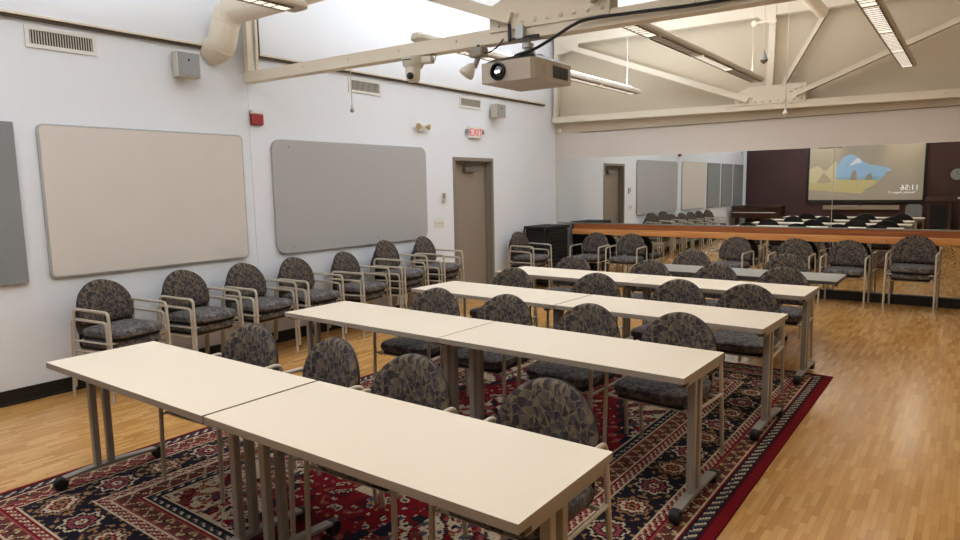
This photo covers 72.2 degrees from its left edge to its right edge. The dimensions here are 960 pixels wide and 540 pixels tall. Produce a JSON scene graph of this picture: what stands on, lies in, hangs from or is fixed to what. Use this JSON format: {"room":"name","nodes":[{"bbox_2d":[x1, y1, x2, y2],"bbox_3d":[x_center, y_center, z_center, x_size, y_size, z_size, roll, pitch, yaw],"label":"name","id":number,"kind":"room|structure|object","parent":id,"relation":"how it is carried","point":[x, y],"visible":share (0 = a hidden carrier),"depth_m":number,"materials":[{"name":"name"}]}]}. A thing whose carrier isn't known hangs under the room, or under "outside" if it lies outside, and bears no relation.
{"room":"conference room","nodes":[
{"label":"conference room","id":0,"kind":"room"},
{"bbox_2d":[0,0,555,391],"bbox_3d":[-2.400,-1.384,7.174,0.200,4.420,12.347,4,9,37],"label":"wall","id":1,"kind":"structure","parent":0,"point":[130,83],"depth_m":6.76,"materials":[{"name":"paint"}]},
{"bbox_2d":[0,121,28,285],"bbox_3d":[-4.046,-0.475,4.860,0.035,1.290,1.125,4,9,37],"label":"acoustic panel","id":2,"kind":"object","parent":1,"relation":"attached to","point":[13,257],"visible":1,"depth_m":5.24,"materials":[{"name":"grey fabric"}]},
{"bbox_2d":[23,24,96,55],"bbox_3d":[-3.486,-1.909,5.484,0.012,0.170,0.540,4,9,37],"label":"air vent","id":3,"kind":"object","parent":1,"relation":"in","point":[35,36],"visible":1,"depth_m":5.47,"materials":[{"name":"white plastic"}]},
{"bbox_2d":[0,0,205,48],"bbox_3d":[-4.320,-2.530,4.268,0.050,1.315,5.410,4,9,37],"label":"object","id":4,"kind":"structure","parent":1,"relation":"attached to","point":[176,22],"depth_m":5.86,"materials":[{"name":"paint"}]},
{"bbox_2d":[35,124,248,277],"bbox_3d":[-3.044,-0.664,6.186,0.035,1.280,1.890,4,9,37],"label":"display board","id":5,"kind":"object","parent":1,"relation":"attached to","point":[114,199],"visible":1,"depth_m":6.03,"materials":[{"name":"beige fabric"}]},
{"bbox_2d":[171,50,200,79],"bbox_3d":[-2.809,-1.941,6.247,0.181,0.230,0.230,4,9,37],"label":"wall speaker","id":6,"kind":"object","parent":1,"relation":"attached to","point":[185,65],"visible":1,"depth_m":6.18,"materials":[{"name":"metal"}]},
{"bbox_2d":[177,51,199,76],"bbox_3d":[-2.742,-1.936,6.198,0.008,0.214,0.214,4,9,37],"label":"grille","id":7,"kind":"object","parent":6,"relation":"attached to","point":[188,63],"depth_m":6.19,"materials":[{"name":"grey plastic"}]},
{"bbox_2d":[247,83,261,324],"bbox_3d":[-2.412,-0.649,7.060,0.006,2.730,0.020,4,9,37],"label":"trim","id":8,"kind":"structure","parent":1,"relation":"attached to","point":[247,83],"depth_m":7.02,"materials":[{"name":"paint"}]},
{"bbox_2d":[249,110,263,125],"bbox_3d":[-2.369,-1.615,6.981,0.050,0.155,0.150,4,9,37],"label":"fire alarm","id":9,"kind":"object","parent":1,"relation":"attached to","point":[256,117],"visible":1,"depth_m":6.96,"materials":[{"name":"red plastic"}]},
{"bbox_2d":[257,19,259,56],"bbox_3d":[-2.347,-2.898,6.859,0.015,1.300,0.035,4,9,37],"label":"trim","id":10,"kind":"structure","parent":1,"relation":"attached to","point":[257,19],"depth_m":6.92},
{"bbox_2d":[200,0,323,64],"bbox_3d":[-0.418,-2.196,4.904,5.620,0.636,0.350,4,9,37],"label":"duct","id":11,"kind":"object","parent":1,"relation":"attached to","point":[227,17],"visible":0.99,"depth_m":6.33,"materials":[{"name":"metal"}]},
{"bbox_2d":[0,282,532,407],"bbox_3d":[-2.226,0.746,7.433,0.030,0.122,12.197,4,9,37],"label":"baseboard","id":12,"kind":"structure","parent":1,"relation":"attached to","point":[42,390],"depth_m":5.60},
{"bbox_2d":[270,139,427,253],"bbox_3d":[-1.509,-0.936,8.216,0.038,1.260,2.510,4,9,37],"label":"board","id":13,"kind":"object","parent":1,"relation":"attached to","point":[327,195],"visible":0.94,"depth_m":8.01,"materials":[{"name":"grey fabric"}]},
{"bbox_2d":[348,77,380,95],"bbox_3d":[-1.434,-2.284,8.200,0.012,0.175,0.550,4,9,37],"label":"air vent","id":14,"kind":"object","parent":1,"relation":"in","point":[362,86],"visible":0.98,"depth_m":8.20,"materials":[{"name":"white plastic"}]},
{"bbox_2d":[258,0,545,105],"bbox_3d":[-0.615,-3.212,9.173,0.050,1.315,5.800,4,9,37],"label":"skylight","id":15,"kind":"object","parent":1,"relation":"attached to","point":[327,28],"depth_m":8.34,"materials":[{"name":"glass"}]},
{"bbox_2d":[416,123,430,131],"bbox_3d":[-0.784,-1.951,9.023,0.112,0.107,0.303,4,9,37],"label":"emergency light","id":16,"kind":"object","parent":1,"relation":"attached to","point":[420,128],"visible":1,"depth_m":9.03,"materials":[{"name":"beige plastic"}]},
{"bbox_2d":[434,218,443,227],"bbox_3d":[-0.596,-0.675,9.489,0.014,0.129,0.203,4,9,37],"label":"light switch","id":17,"kind":"object","parent":1,"relation":"attached to","point":[439,223],"visible":1,"depth_m":9.49,"materials":[{"name":"white plastic"}]},
{"bbox_2d":[442,193,445,201],"bbox_3d":[-0.519,-1.054,9.536,0.034,0.130,0.075,4,9,37],"label":"thermostat","id":18,"kind":"object","parent":1,"relation":"attached to","point":[443,194],"visible":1,"depth_m":9.51,"materials":[{"name":"beige plastic"}]},
{"bbox_2d":[459,96,481,109],"bbox_3d":[-0.143,-2.516,9.909,0.012,0.165,0.540,4,9,37],"label":"air vent","id":19,"kind":"object","parent":1,"relation":"in","point":[464,102],"visible":1,"depth_m":9.91,"materials":[{"name":"white plastic"}]},
{"bbox_2d":[453,157,494,300],"bbox_3d":[-0.144,-0.660,10.237,0.177,2.140,1.010,4,9,37],"label":"door","id":20,"kind":"structure","parent":1,"relation":"in","point":[473,178],"depth_m":10.37,"materials":[{"name":"paint"}]},
{"bbox_2d":[465,126,484,138],"bbox_3d":[-0.076,-2.094,10.006,0.062,0.180,0.471,4,9,37],"label":"exit sign","id":21,"kind":"object","parent":1,"relation":"attached to","point":[475,132],"visible":1,"depth_m":9.97,"materials":[{"name":"white plastic"}]},
{"bbox_2d":[491,104,505,117],"bbox_3d":[0.268,-2.492,10.321,0.181,0.200,0.240,4,9,37],"label":"wall speaker","id":22,"kind":"object","parent":1,"relation":"attached to","point":[497,110],"visible":1,"depth_m":10.25,"materials":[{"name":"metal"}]},
{"bbox_2d":[497,104,505,116],"bbox_3d":[0.335,-2.487,10.272,0.008,0.184,0.224,4,9,37],"label":"grille","id":23,"kind":"object","parent":22,"relation":"attached to","point":[501,109],"depth_m":10.26,"materials":[{"name":"grey plastic"}]},
{"bbox_2d":[0,283,959,539],"bbox_3d":[0.650,1.076,5.306,7.610,0.100,12.497,4,9,37],"label":"floor","id":24,"kind":"structure","parent":0,"point":[876,456],"depth_m":4.59,"materials":[{"name":"brown wood"}]},
{"bbox_2d":[71,307,167,403],"bbox_3d":[-3.086,0.608,5.647,0.550,0.874,0.575,2,8,26],"label":"armchair","id":25,"kind":"object","parent":24,"relation":"on","point":[153,337],"visible":0.38,"depth_m":5.49,"materials":[{"name":"fabric"}]},
{"bbox_2d":[72,279,171,393],"bbox_3d":[-3.051,0.523,5.609,0.550,0.874,0.575,2,8,26],"label":"armchair","id":26,"kind":"object","parent":25,"relation":"on","point":[102,300],"visible":0.98,"depth_m":5.57,"materials":[{"name":"fabric"}]},
{"bbox_2d":[157,292,240,353],"bbox_3d":[-2.657,0.527,6.232,0.550,0.874,0.575,3,8,27],"label":"armchair","id":27,"kind":"object","parent":24,"relation":"on","point":[227,324],"visible":0.36,"depth_m":6.06,"materials":[{"name":"metal"}]},
{"bbox_2d":[159,270,243,352],"bbox_3d":[-2.622,0.442,6.194,0.550,0.874,0.575,3,8,27],"label":"armchair","id":28,"kind":"object","parent":27,"relation":"on","point":[182,288],"visible":0.92,"depth_m":6.16,"materials":[{"name":"fabric"}]},
{"bbox_2d":[221,282,298,352],"bbox_3d":[-2.267,0.455,6.747,0.550,0.874,0.575,3,8,28],"label":"armchair","id":29,"kind":"object","parent":24,"relation":"on","point":[279,314],"visible":0.31,"depth_m":6.60,"materials":[{"name":"metal"}]},
{"bbox_2d":[223,263,300,346],"bbox_3d":[-2.233,0.371,6.709,0.550,0.874,0.575,3,8,28],"label":"armchair","id":30,"kind":"object","parent":29,"relation":"on","point":[246,278],"visible":0.85,"depth_m":6.69,"materials":[{"name":"fabric"}]},
{"bbox_2d":[274,273,344,341],"bbox_3d":[-1.890,0.386,7.247,0.550,0.874,0.575,3,8,29],"label":"armchair","id":31,"kind":"object","parent":24,"relation":"on","point":[281,293],"visible":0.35,"depth_m":7.13,"materials":[{"name":"metal"}]},
{"bbox_2d":[276,257,346,339],"bbox_3d":[-1.855,0.301,7.209,0.550,0.874,0.575,3,8,29],"label":"armchair","id":32,"kind":"object","parent":31,"relation":"on","point":[295,269],"visible":0.86,"depth_m":7.17,"materials":[{"name":"metal"}]},
{"bbox_2d":[327,263,388,337],"bbox_3d":[-1.446,0.304,7.834,0.550,0.874,0.575,2,8,25],"label":"armchair","id":33,"kind":"object","parent":24,"relation":"on","point":[380,294],"visible":0.38,"depth_m":7.66,"materials":[{"name":"metal"}]},
{"bbox_2d":[329,251,391,330],"bbox_3d":[-1.412,0.220,7.796,0.550,0.874,0.575,2,8,25],"label":"armchair","id":34,"kind":"object","parent":33,"relation":"on","point":[345,264],"visible":0.78,"depth_m":7.73,"materials":[{"name":"metal"}]},
{"bbox_2d":[368,257,423,307],"bbox_3d":[-1.063,0.234,8.341,0.550,0.874,0.575,2,8,26],"label":"armchair","id":35,"kind":"object","parent":24,"relation":"on","point":[394,292],"visible":0.21,"depth_m":8.10,"materials":[{"name":"metal"}]},
{"bbox_2d":[370,251,426,308],"bbox_3d":[-1.028,0.149,8.304,0.550,0.874,0.575,2,8,26],"label":"armchair","id":36,"kind":"object","parent":35,"relation":"on","point":[411,282],"visible":0.4,"depth_m":8.12,"materials":[{"name":"metal"}]},
{"bbox_2d":[372,240,428,308],"bbox_3d":[-0.994,0.065,8.266,0.550,0.874,0.575,2,8,26],"label":"armchair","id":37,"kind":"object","parent":36,"relation":"on","point":[386,253],"visible":0.87,"depth_m":8.19,"materials":[{"name":"fabric"}]},
{"bbox_2d":[0,355,832,539],"bbox_3d":[0.054,1.122,4.579,3.450,0.009,5.440,4,9,37],"label":"rug","id":38,"kind":"object","parent":24,"relation":"on","point":[129,499],"visible":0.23,"depth_m":3.72,"materials":[{"name":"fabric"}]},
{"bbox_2d":[46,341,316,539],"bbox_3d":[-1.625,0.904,3.503,1.569,0.748,0.647,4,9,36],"label":"table","id":39,"kind":"object","parent":38,"relation":"on","point":[194,385],"visible":0.79,"depth_m":3.33,"materials":[{"name":"laminate"}]},
{"bbox_2d":[158,323,296,502],"bbox_3d":[-1.508,0.792,3.881,0.575,0.874,0.550,4,9,33],"label":"armchair","id":40,"kind":"object","parent":38,"relation":"on","point":[253,343],"visible":0.46,"depth_m":3.94,"materials":[{"name":"fabric"}]},
{"bbox_2d":[272,337,378,535],"bbox_3d":[-0.945,0.832,3.486,0.575,0.874,0.550,6,10,43],"label":"armchair","id":41,"kind":"object","parent":38,"relation":"on","point":[333,360],"visible":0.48,"depth_m":3.55,"materials":[{"name":"fabric"}]},
{"bbox_2d":[304,353,467,539],"bbox_3d":[-0.449,0.875,3.080,0.575,0.874,0.550,4,9,35],"label":"armchair","id":42,"kind":"object","parent":38,"relation":"on","point":[414,378],"visible":0.46,"depth_m":3.15,"materials":[{"name":"fabric"}]},
{"bbox_2d":[284,301,494,418],"bbox_3d":[-0.707,0.716,4.876,1.569,0.748,0.647,5,9,37],"label":"table","id":43,"kind":"object","parent":38,"relation":"on","point":[420,325],"visible":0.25,"depth_m":4.68,"materials":[{"name":"laminate"}]},
{"bbox_2d":[204,381,612,539],"bbox_3d":[-0.348,1.000,2.568,1.569,0.748,0.647,4,9,36],"label":"table","id":44,"kind":"object","parent":38,"relation":"on","point":[516,481],"visible":1,"depth_m":2.38,"materials":[{"name":"laminate"}]},
{"bbox_2d":[373,287,468,396],"bbox_3d":[-0.473,0.606,5.217,0.575,0.874,0.550,4,9,34],"label":"armchair","id":45,"kind":"object","parent":38,"relation":"on","point":[434,300],"visible":0.52,"depth_m":5.21,"materials":[{"name":"fabric"}]},
{"bbox_2d":[440,294,538,400],"bbox_3d":[0.075,0.645,4.833,0.575,0.874,0.550,4,9,35],"label":"armchair","id":46,"kind":"object","parent":38,"relation":"on","point":[507,308],"visible":0.34,"depth_m":4.84,"materials":[{"name":"fabric"}]},
{"bbox_2d":[463,267,537,326],"bbox_3d":[0.205,0.434,6.497,0.575,0.874,0.550,4,9,37],"label":"armchair","id":47,"kind":"object","parent":38,"relation":"on","point":[512,276],"visible":0.34,"depth_m":6.57,"materials":[{"name":"fabric"}]},
{"bbox_2d":[411,281,591,328],"bbox_3d":[0.154,0.566,5.951,1.569,0.748,0.647,5,9,39],"label":"table","id":48,"kind":"object","parent":38,"relation":"on","point":[546,299],"visible":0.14,"depth_m":5.79,"materials":[{"name":"laminate"}]},
{"bbox_2d":[429,377,611,539],"bbox_3d":[0.165,0.920,2.635,0.575,0.874,0.550,4,9,37],"label":"armchair","id":49,"kind":"object","parent":38,"relation":"on","point":[552,407],"visible":0.51,"depth_m":2.69,"materials":[{"name":"fabric"}]},
{"bbox_2d":[494,266,649,338],"bbox_3d":[0.965,0.409,7.084,1.569,0.748,0.647,4,9,37],"label":"table","id":50,"kind":"object","parent":38,"relation":"on","point":[557,274],"visible":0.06,"depth_m":6.90,"materials":[{"name":"laminate"}]},
{"bbox_2d":[517,303,628,433],"bbox_3d":[0.617,0.691,4.393,0.575,0.874,0.550,5,9,39],"label":"armchair","id":51,"kind":"object","parent":38,"relation":"on","point":[587,318],"visible":0.44,"depth_m":4.38,"materials":[{"name":"fabric"}]},
{"bbox_2d":[438,321,723,524],"bbox_3d":[0.543,0.815,3.918,1.569,0.748,0.647,5,9,37],"label":"table","id":52,"kind":"object","parent":38,"relation":"on","point":[685,367],"visible":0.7,"depth_m":3.67,"materials":[{"name":"laminate"}]},
{"bbox_2d":[546,273,623,329],"bbox_3d":[0.962,0.488,5.957,0.575,0.874,0.550,4,9,33],"label":"armchair","id":53,"kind":"object","parent":38,"relation":"on","point":[602,284],"visible":0.26,"depth_m":6.07,"materials":[{"name":"fabric"}]},
{"bbox_2d":[603,312,723,454],"bbox_3d":[1.127,0.729,4.025,0.575,0.874,0.550,5,9,40],"label":"armchair","id":54,"kind":"object","parent":38,"relation":"on","point":[682,329],"visible":0.53,"depth_m":4.02,"materials":[{"name":"fabric"}]},
{"bbox_2d":[622,279,710,376],"bbox_3d":[1.559,0.539,5.475,0.575,0.874,0.550,5,9,40],"label":"armchair","id":55,"kind":"object","parent":38,"relation":"on","point":[683,291],"visible":0.29,"depth_m":5.55,"materials":[{"name":"fabric"}]},
{"bbox_2d":[555,295,787,440],"bbox_3d":[1.387,0.668,4.966,1.569,0.748,0.647,5,9,39],"label":"table","id":56,"kind":"object","parent":38,"relation":"on","point":[764,324],"visible":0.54,"depth_m":4.66,"materials":[{"name":"laminate"}]},
{"bbox_2d":[626,275,818,384],"bbox_3d":[2.215,0.507,6.134,1.569,0.748,0.647,4,9,37],"label":"table","id":57,"kind":"object","parent":38,"relation":"on","point":[803,294],"visible":0.74,"depth_m":5.85,"materials":[{"name":"laminate"}]},
{"bbox_2d":[711,284,784,394],"bbox_3d":[2.030,0.573,5.137,0.575,0.874,0.550,4,9,35],"label":"armchair","id":58,"kind":"object","parent":38,"relation":"on","point":[753,297],"visible":0.5,"depth_m":5.17,"materials":[{"name":"fabric"}]},
{"bbox_2d":[407,251,459,309],"bbox_3d":[-0.625,0.153,8.921,0.550,0.874,0.575,2,8,25],"label":"armchair","id":59,"kind":"object","parent":24,"relation":"on","point":[411,258],"visible":0.28,"depth_m":8.73,"materials":[{"name":"metal"}]},
{"bbox_2d":[409,245,462,308],"bbox_3d":[-0.591,0.069,8.883,0.550,0.874,0.575,2,8,25],"label":"armchair","id":60,"kind":"object","parent":59,"relation":"on","point":[434,278],"visible":0.36,"depth_m":8.71,"materials":[{"name":"metal"}]},
{"bbox_2d":[411,236,464,302],"bbox_3d":[-0.556,-0.016,8.845,0.550,0.874,0.575,2,8,25],"label":"armchair","id":61,"kind":"object","parent":60,"relation":"on","point":[424,245],"visible":0.8,"depth_m":8.76,"materials":[{"name":"fabric"}]},
{"bbox_2d":[506,239,549,287],"bbox_3d":[0.783,-0.097,10.718,0.550,0.874,0.575,4,9,37],"label":"armchair","id":62,"kind":"object","parent":24,"relation":"on","point":[542,263],"visible":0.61,"depth_m":10.60,"materials":[{"name":"metal"}]},
{"bbox_2d":[508,231,551,288],"bbox_3d":[0.818,-0.182,10.681,0.550,0.874,0.575,4,9,37],"label":"armchair","id":63,"kind":"object","parent":62,"relation":"on","point":[519,241],"visible":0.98,"depth_m":10.61,"materials":[{"name":"fabric"}]},
{"bbox_2d":[523,224,569,286],"bbox_3d":[1.145,-0.259,11.360,0.500,1.020,0.774,4,9,37],"label":"storage cart","id":64,"kind":"object","parent":24,"relation":"on","point":[555,235],"visible":0.63,"depth_m":11.12,"materials":[{"name":"black plastic"}]},
{"bbox_2d":[533,255,590,325],"bbox_3d":[0.985,0.288,7.628,0.575,0.874,0.550,4,9,34],"label":"armchair","id":65,"kind":"object","parent":24,"relation":"on","point":[575,262],"visible":0.24,"depth_m":7.74,"materials":[{"name":"fabric"}]},
{"bbox_2d":[569,232,611,271],"bbox_3d":[1.914,-0.203,11.409,0.575,0.874,0.550,4,9,37],"label":"armchair","id":66,"kind":"object","parent":24,"relation":"on","point":[595,242],"visible":0.91,"depth_m":11.46,"materials":[{"name":"fabric"}]},
{"bbox_2d":[605,233,647,272],"bbox_3d":[2.451,-0.163,11.009,0.575,0.874,0.550,4,9,35],"label":"armchair","id":67,"kind":"object","parent":24,"relation":"on","point":[631,244],"visible":0.93,"depth_m":11.05,"materials":[{"name":"fabric"}]},
{"bbox_2d":[620,259,669,298],"bbox_3d":[1.740,0.343,7.089,0.575,0.874,0.550,4,9,37],"label":"armchair","id":68,"kind":"object","parent":24,"relation":"on","point":[649,266],"visible":0.31,"depth_m":7.20,"materials":[{"name":"fabric"}]},
{"bbox_2d":[670,249,714,299],"bbox_3d":[2.538,0.203,8.094,0.575,0.874,0.550,4,9,34],"label":"armchair","id":69,"kind":"object","parent":24,"relation":"on","point":[694,257],"visible":0.28,"depth_m":8.22,"materials":[{"name":"fabric"}]},
{"bbox_2d":[693,263,738,359],"bbox_3d":[2.290,0.390,6.643,0.575,0.874,0.550,5,9,41],"label":"armchair","id":70,"kind":"object","parent":24,"relation":"on","point":[718,271],"visible":0.23,"depth_m":6.74,"materials":[{"name":"fabric"}]},
{"bbox_2d":[706,237,753,281],"bbox_3d":[3.802,-0.059,10.003,0.575,0.874,0.550,6,10,43],"label":"armchair","id":71,"kind":"object","parent":24,"relation":"on","point":[733,248],"visible":0.8,"depth_m":10.06,"materials":[{"name":"fabric"}]},
{"bbox_2d":[664,264,846,350],"bbox_3d":[2.767,0.391,7.061,1.945,0.748,0.647,4,9,37],"label":"table","id":72,"kind":"object","parent":24,"relation":"on","point":[688,271],"visible":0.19,"depth_m":6.80,"materials":[{"name":"grey laminate"}]},
{"bbox_2d":[738,267,813,361],"bbox_3d":[2.825,0.429,6.256,0.575,0.874,0.550,4,9,35],"label":"armchair","id":73,"kind":"object","parent":24,"relation":"on","point":[777,275],"visible":0.41,"depth_m":6.32,"materials":[{"name":"fabric"}]},
{"bbox_2d":[749,253,811,338],"bbox_3d":[3.401,0.269,7.451,0.575,0.874,0.550,5,9,39],"label":"armchair","id":74,"kind":"object","parent":24,"relation":"on","point":[793,261],"visible":0.31,"depth_m":7.54,"materials":[{"name":"fabric"}]},
{"bbox_2d":[767,238,815,298],"bbox_3d":[4.492,-0.006,9.489,0.575,0.874,0.550,4,9,37],"label":"armchair","id":75,"kind":"object","parent":24,"relation":"on","point":[801,248],"visible":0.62,"depth_m":9.56,"materials":[{"name":"fabric"}]},
{"bbox_2d":[817,240,870,307],"bbox_3d":[5.036,0.035,9.084,0.575,0.874,0.550,4,9,37],"label":"armchair","id":76,"kind":"object","parent":24,"relation":"on","point":[845,252],"visible":0.97,"depth_m":9.13,"materials":[{"name":"fabric"}]},
{"bbox_2d":[882,256,939,313],"bbox_3d":[5.660,0.083,8.619,0.575,0.874,0.550,5,9,39],"label":"armchair","id":77,"kind":"object","parent":24,"relation":"on","point":[895,277],"visible":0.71,"depth_m":8.48,"materials":[{"name":"fabric"}]},
{"bbox_2d":[882,235,940,307],"bbox_3d":[5.631,0.001,8.572,0.575,0.874,0.550,5,9,39],"label":"armchair","id":78,"kind":"object","parent":77,"relation":"on","point":[914,248],"visible":1,"depth_m":8.60,"materials":[{"name":"fabric"}]},
{"bbox_2d":[482,53,570,91],"bbox_3d":[0.343,-1.468,4.882,0.454,0.185,0.543,4,9,37],"label":"projector","id":79,"kind":"object","parent":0,"point":[526,72],"visible":1,"depth_m":4.73,"materials":[{"name":"beige plastic"}]},
{"bbox_2d":[553,65,567,80],"bbox_3d":[0.593,-1.448,4.842,0.004,0.085,0.210,4,9,37],"label":"grille","id":80,"kind":"object","parent":79,"relation":"attached to","point":[560,72],"depth_m":4.84,"materials":[{"name":"black plastic"}]},
{"bbox_2d":[470,0,655,6],"bbox_3d":[0.572,-3.408,4.742,7.610,0.100,12.497,4,9,37],"label":"ceiling","id":81,"kind":"structure","parent":0,"point":[621,3],"depth_m":9.86,"materials":[{"name":"paint"}]},
{"bbox_2d":[237,0,307,12],"bbox_3d":[-2.825,-2.388,3.045,0.170,1.384,4.870,4,9,37],"label":"pendant light","id":82,"kind":"object","parent":81,"relation":"hanging from","point":[294,6],"visible":1,"depth_m":4.87,"materials":[{"name":"paint"}]},
{"bbox_2d":[411,4,640,94],"bbox_3d":[0.881,-3.069,7.950,0.170,1.384,4.980,4,9,37],"label":"pendant light","id":83,"kind":"object","parent":81,"relation":"hanging from","point":[419,36],"visible":0.52,"depth_m":8.51,"materials":[{"name":"white metal"}]},
{"bbox_2d":[621,7,764,82],"bbox_3d":[2.321,-2.969,6.958,0.170,1.384,4.970,4,9,37],"label":"pendant light","id":84,"kind":"object","parent":81,"relation":"hanging from","point":[657,34],"visible":0.77,"depth_m":6.80,"materials":[{"name":"paint"}]},
{"bbox_2d":[760,7,767,63],"bbox_3d":[3.287,-3.071,7.557,0.090,1.365,0.088,4,9,37],"label":"pull cord","id":85,"kind":"object","parent":81,"relation":"hanging from","point":[764,59],"visible":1,"depth_m":7.61,"materials":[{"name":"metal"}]},
{"bbox_2d":[751,5,776,26],"bbox_3d":[3.269,-3.286,7.528,0.280,0.929,0.042,4,9,37],"label":"pulley","id":86,"kind":"object","parent":81,"relation":"attached to","point":[773,20],"visible":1,"depth_m":7.58,"materials":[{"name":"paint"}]},
{"bbox_2d":[783,2,789,115],"bbox_3d":[3.791,-2.871,8.086,0.060,1.910,0.058,4,9,37],"label":"pull cord","id":87,"kind":"object","parent":81,"relation":"hanging from","point":[785,112],"visible":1,"depth_m":8.14,"materials":[{"name":"white plastic"}]},
{"bbox_2d":[801,0,828,17],"bbox_3d":[3.507,-3.365,7.185,0.154,0.696,2.640,4,9,37],"label":"duct","id":88,"kind":"object","parent":81,"relation":"hanging from","point":[817,7],"visible":1,"depth_m":7.86,"materials":[{"name":"metal"}]},
{"bbox_2d":[854,0,916,67],"bbox_3d":[3.766,-2.876,6.023,0.170,1.384,4.900,4,9,37],"label":"pendant light","id":89,"kind":"object","parent":81,"relation":"hanging from","point":[876,12],"visible":1,"depth_m":6.00,"materials":[{"name":"paint"}]},
{"bbox_2d":[555,0,959,242],"bbox_3d":[4.310,-1.846,9.920,7.610,4.420,0.150,4,9,37],"label":"wall","id":90,"kind":"structure","parent":0,"point":[846,38],"depth_m":9.66,"materials":[{"name":"paint"}]},
{"bbox_2d":[558,147,834,227],"bbox_3d":[3.230,-1.311,10.710,4.485,1.139,0.008,4,9,37],"label":"wall mirror","id":91,"kind":"object","parent":90,"relation":"attached to","point":[781,187],"visible":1,"depth_m":10.46,"materials":[{"name":"clear glass"}]},
{"bbox_2d":[567,224,829,288],"bbox_3d":[3.248,-0.284,10.839,4.485,0.872,0.008,4,9,37],"label":"wall mirror","id":92,"kind":"object","parent":90,"relation":"attached to","point":[664,250],"visible":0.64,"depth_m":10.80,"materials":[{"name":"clear glass"}]},
{"bbox_2d":[558,222,959,231],"bbox_3d":[4.315,-0.653,9.965,7.190,0.017,0.035,4,9,37],"label":"trim","id":93,"kind":"structure","parent":90,"relation":"attached to","point":[558,222],"depth_m":9.88,"materials":[{"name":"wood"}]},
{"bbox_2d":[572,223,959,245],"bbox_3d":[4.418,-0.538,9.839,6.840,0.182,0.120,4,9,37],"label":"wall rail","id":94,"kind":"object","parent":90,"relation":"attached to","point":[940,238],"visible":1,"depth_m":9.86,"materials":[{"name":"brown wood"}]},
{"bbox_2d":[579,105,959,132],"bbox_3d":[4.472,-2.229,9.637,6.760,0.010,0.020,4,9,37],"label":"trim","id":95,"kind":"structure","parent":90,"relation":"attached to","point":[952,105],"depth_m":9.62,"materials":[{"name":"beige wood"}]},
{"bbox_2d":[815,288,959,308],"bbox_3d":[4.319,0.297,10.084,7.230,0.128,0.050,4,9,37],"label":"baseboard","id":96,"kind":"structure","parent":90,"relation":"attached to","point":[830,294],"depth_m":9.03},
{"bbox_2d":[828,242,959,297],"bbox_3d":[6.129,-0.064,8.693,2.697,0.872,0.008,4,9,37],"label":"wall mirror","id":97,"kind":"object","parent":90,"relation":"attached to","point":[949,279],"visible":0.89,"depth_m":9.00,"materials":[{"name":"clear glass"}]},
{"bbox_2d":[831,141,959,229],"bbox_3d":[6.111,-1.091,8.564,2.697,1.139,0.008,4,9,37],"label":"wall mirror","id":98,"kind":"object","parent":90,"relation":"attached to","point":[915,185],"visible":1,"depth_m":8.89,"materials":[{"name":"clear glass"}]},
{"bbox_3d":[3.597,-0.938,2.800,0.150,4.420,12.197,4,9,37],"label":"wall","id":99,"kind":"structure","parent":0,"visible":0},
{"bbox_2d":[242,0,796,83],"bbox_3d":[0.460,-2.427,4.599,7.210,1.535,0.220,5,10,36],"label":"roof truss","id":100,"kind":"object","parent":99,"relation":"attached to","point":[545,18],"visible":0.9,"depth_m":4.81,"materials":[{"name":"paint"}]},
{"bbox_2d":[350,69,353,112],"bbox_3d":[-1.177,-1.643,6.021,0.040,0.400,0.039,4,9,37],"label":"pull cord","id":101,"kind":"object","parent":100,"relation":"hanging from","point":[351,109],"visible":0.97,"depth_m":6.03,"materials":[{"name":"metal"}]},
{"bbox_2d":[402,54,435,82],"bbox_3d":[-0.486,-1.646,5.357,0.303,0.213,0.180,2,8,20],"label":"camera","id":102,"kind":"object","parent":100,"relation":"attached to","point":[413,64],"visible":1,"depth_m":5.31,"materials":[{"name":"beige plastic"}]},
{"bbox_2d":[460,45,487,79],"bbox_3d":[-0.058,-1.581,5.003,0.207,0.253,0.147,4,9,37],"label":"spot lamp","id":103,"kind":"object","parent":100,"relation":"attached to","point":[468,70],"visible":0.99,"depth_m":4.98,"materials":[{"name":"beige plastic"}]},
{"bbox_2d":[484,39,503,52],"bbox_3d":[0.087,-1.665,4.906,0.217,0.089,0.029,5,9,39],"label":"cable","id":104,"kind":"object","parent":103,"relation":"attached to","point":[498,45],"visible":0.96,"depth_m":4.87,"materials":[{"name":"plastic"}]},
{"bbox_2d":[508,21,543,55],"bbox_3d":[0.350,-1.667,4.799,0.262,0.285,0.199,4,9,37],"label":"mount","id":105,"kind":"object","parent":100,"relation":"attached to","point":[519,29],"visible":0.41,"depth_m":4.74,"materials":[{"name":"metal"}]},
{"bbox_2d":[513,0,732,55],"bbox_3d":[1.718,-1.513,3.677,3.755,0.205,0.050,4,9,37],"label":"cable","id":106,"kind":"object","parent":100,"relation":"attached to","point":[710,1],"visible":0.91,"depth_m":4.25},
{"bbox_2d":[552,0,959,123],"bbox_3d":[4.202,-3.115,9.553,7.210,1.535,0.220,5,10,36],"label":"roof truss","id":107,"kind":"object","parent":99,"relation":"attached to","point":[771,96],"visible":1,"depth_m":9.60,"materials":[{"name":"paint"}]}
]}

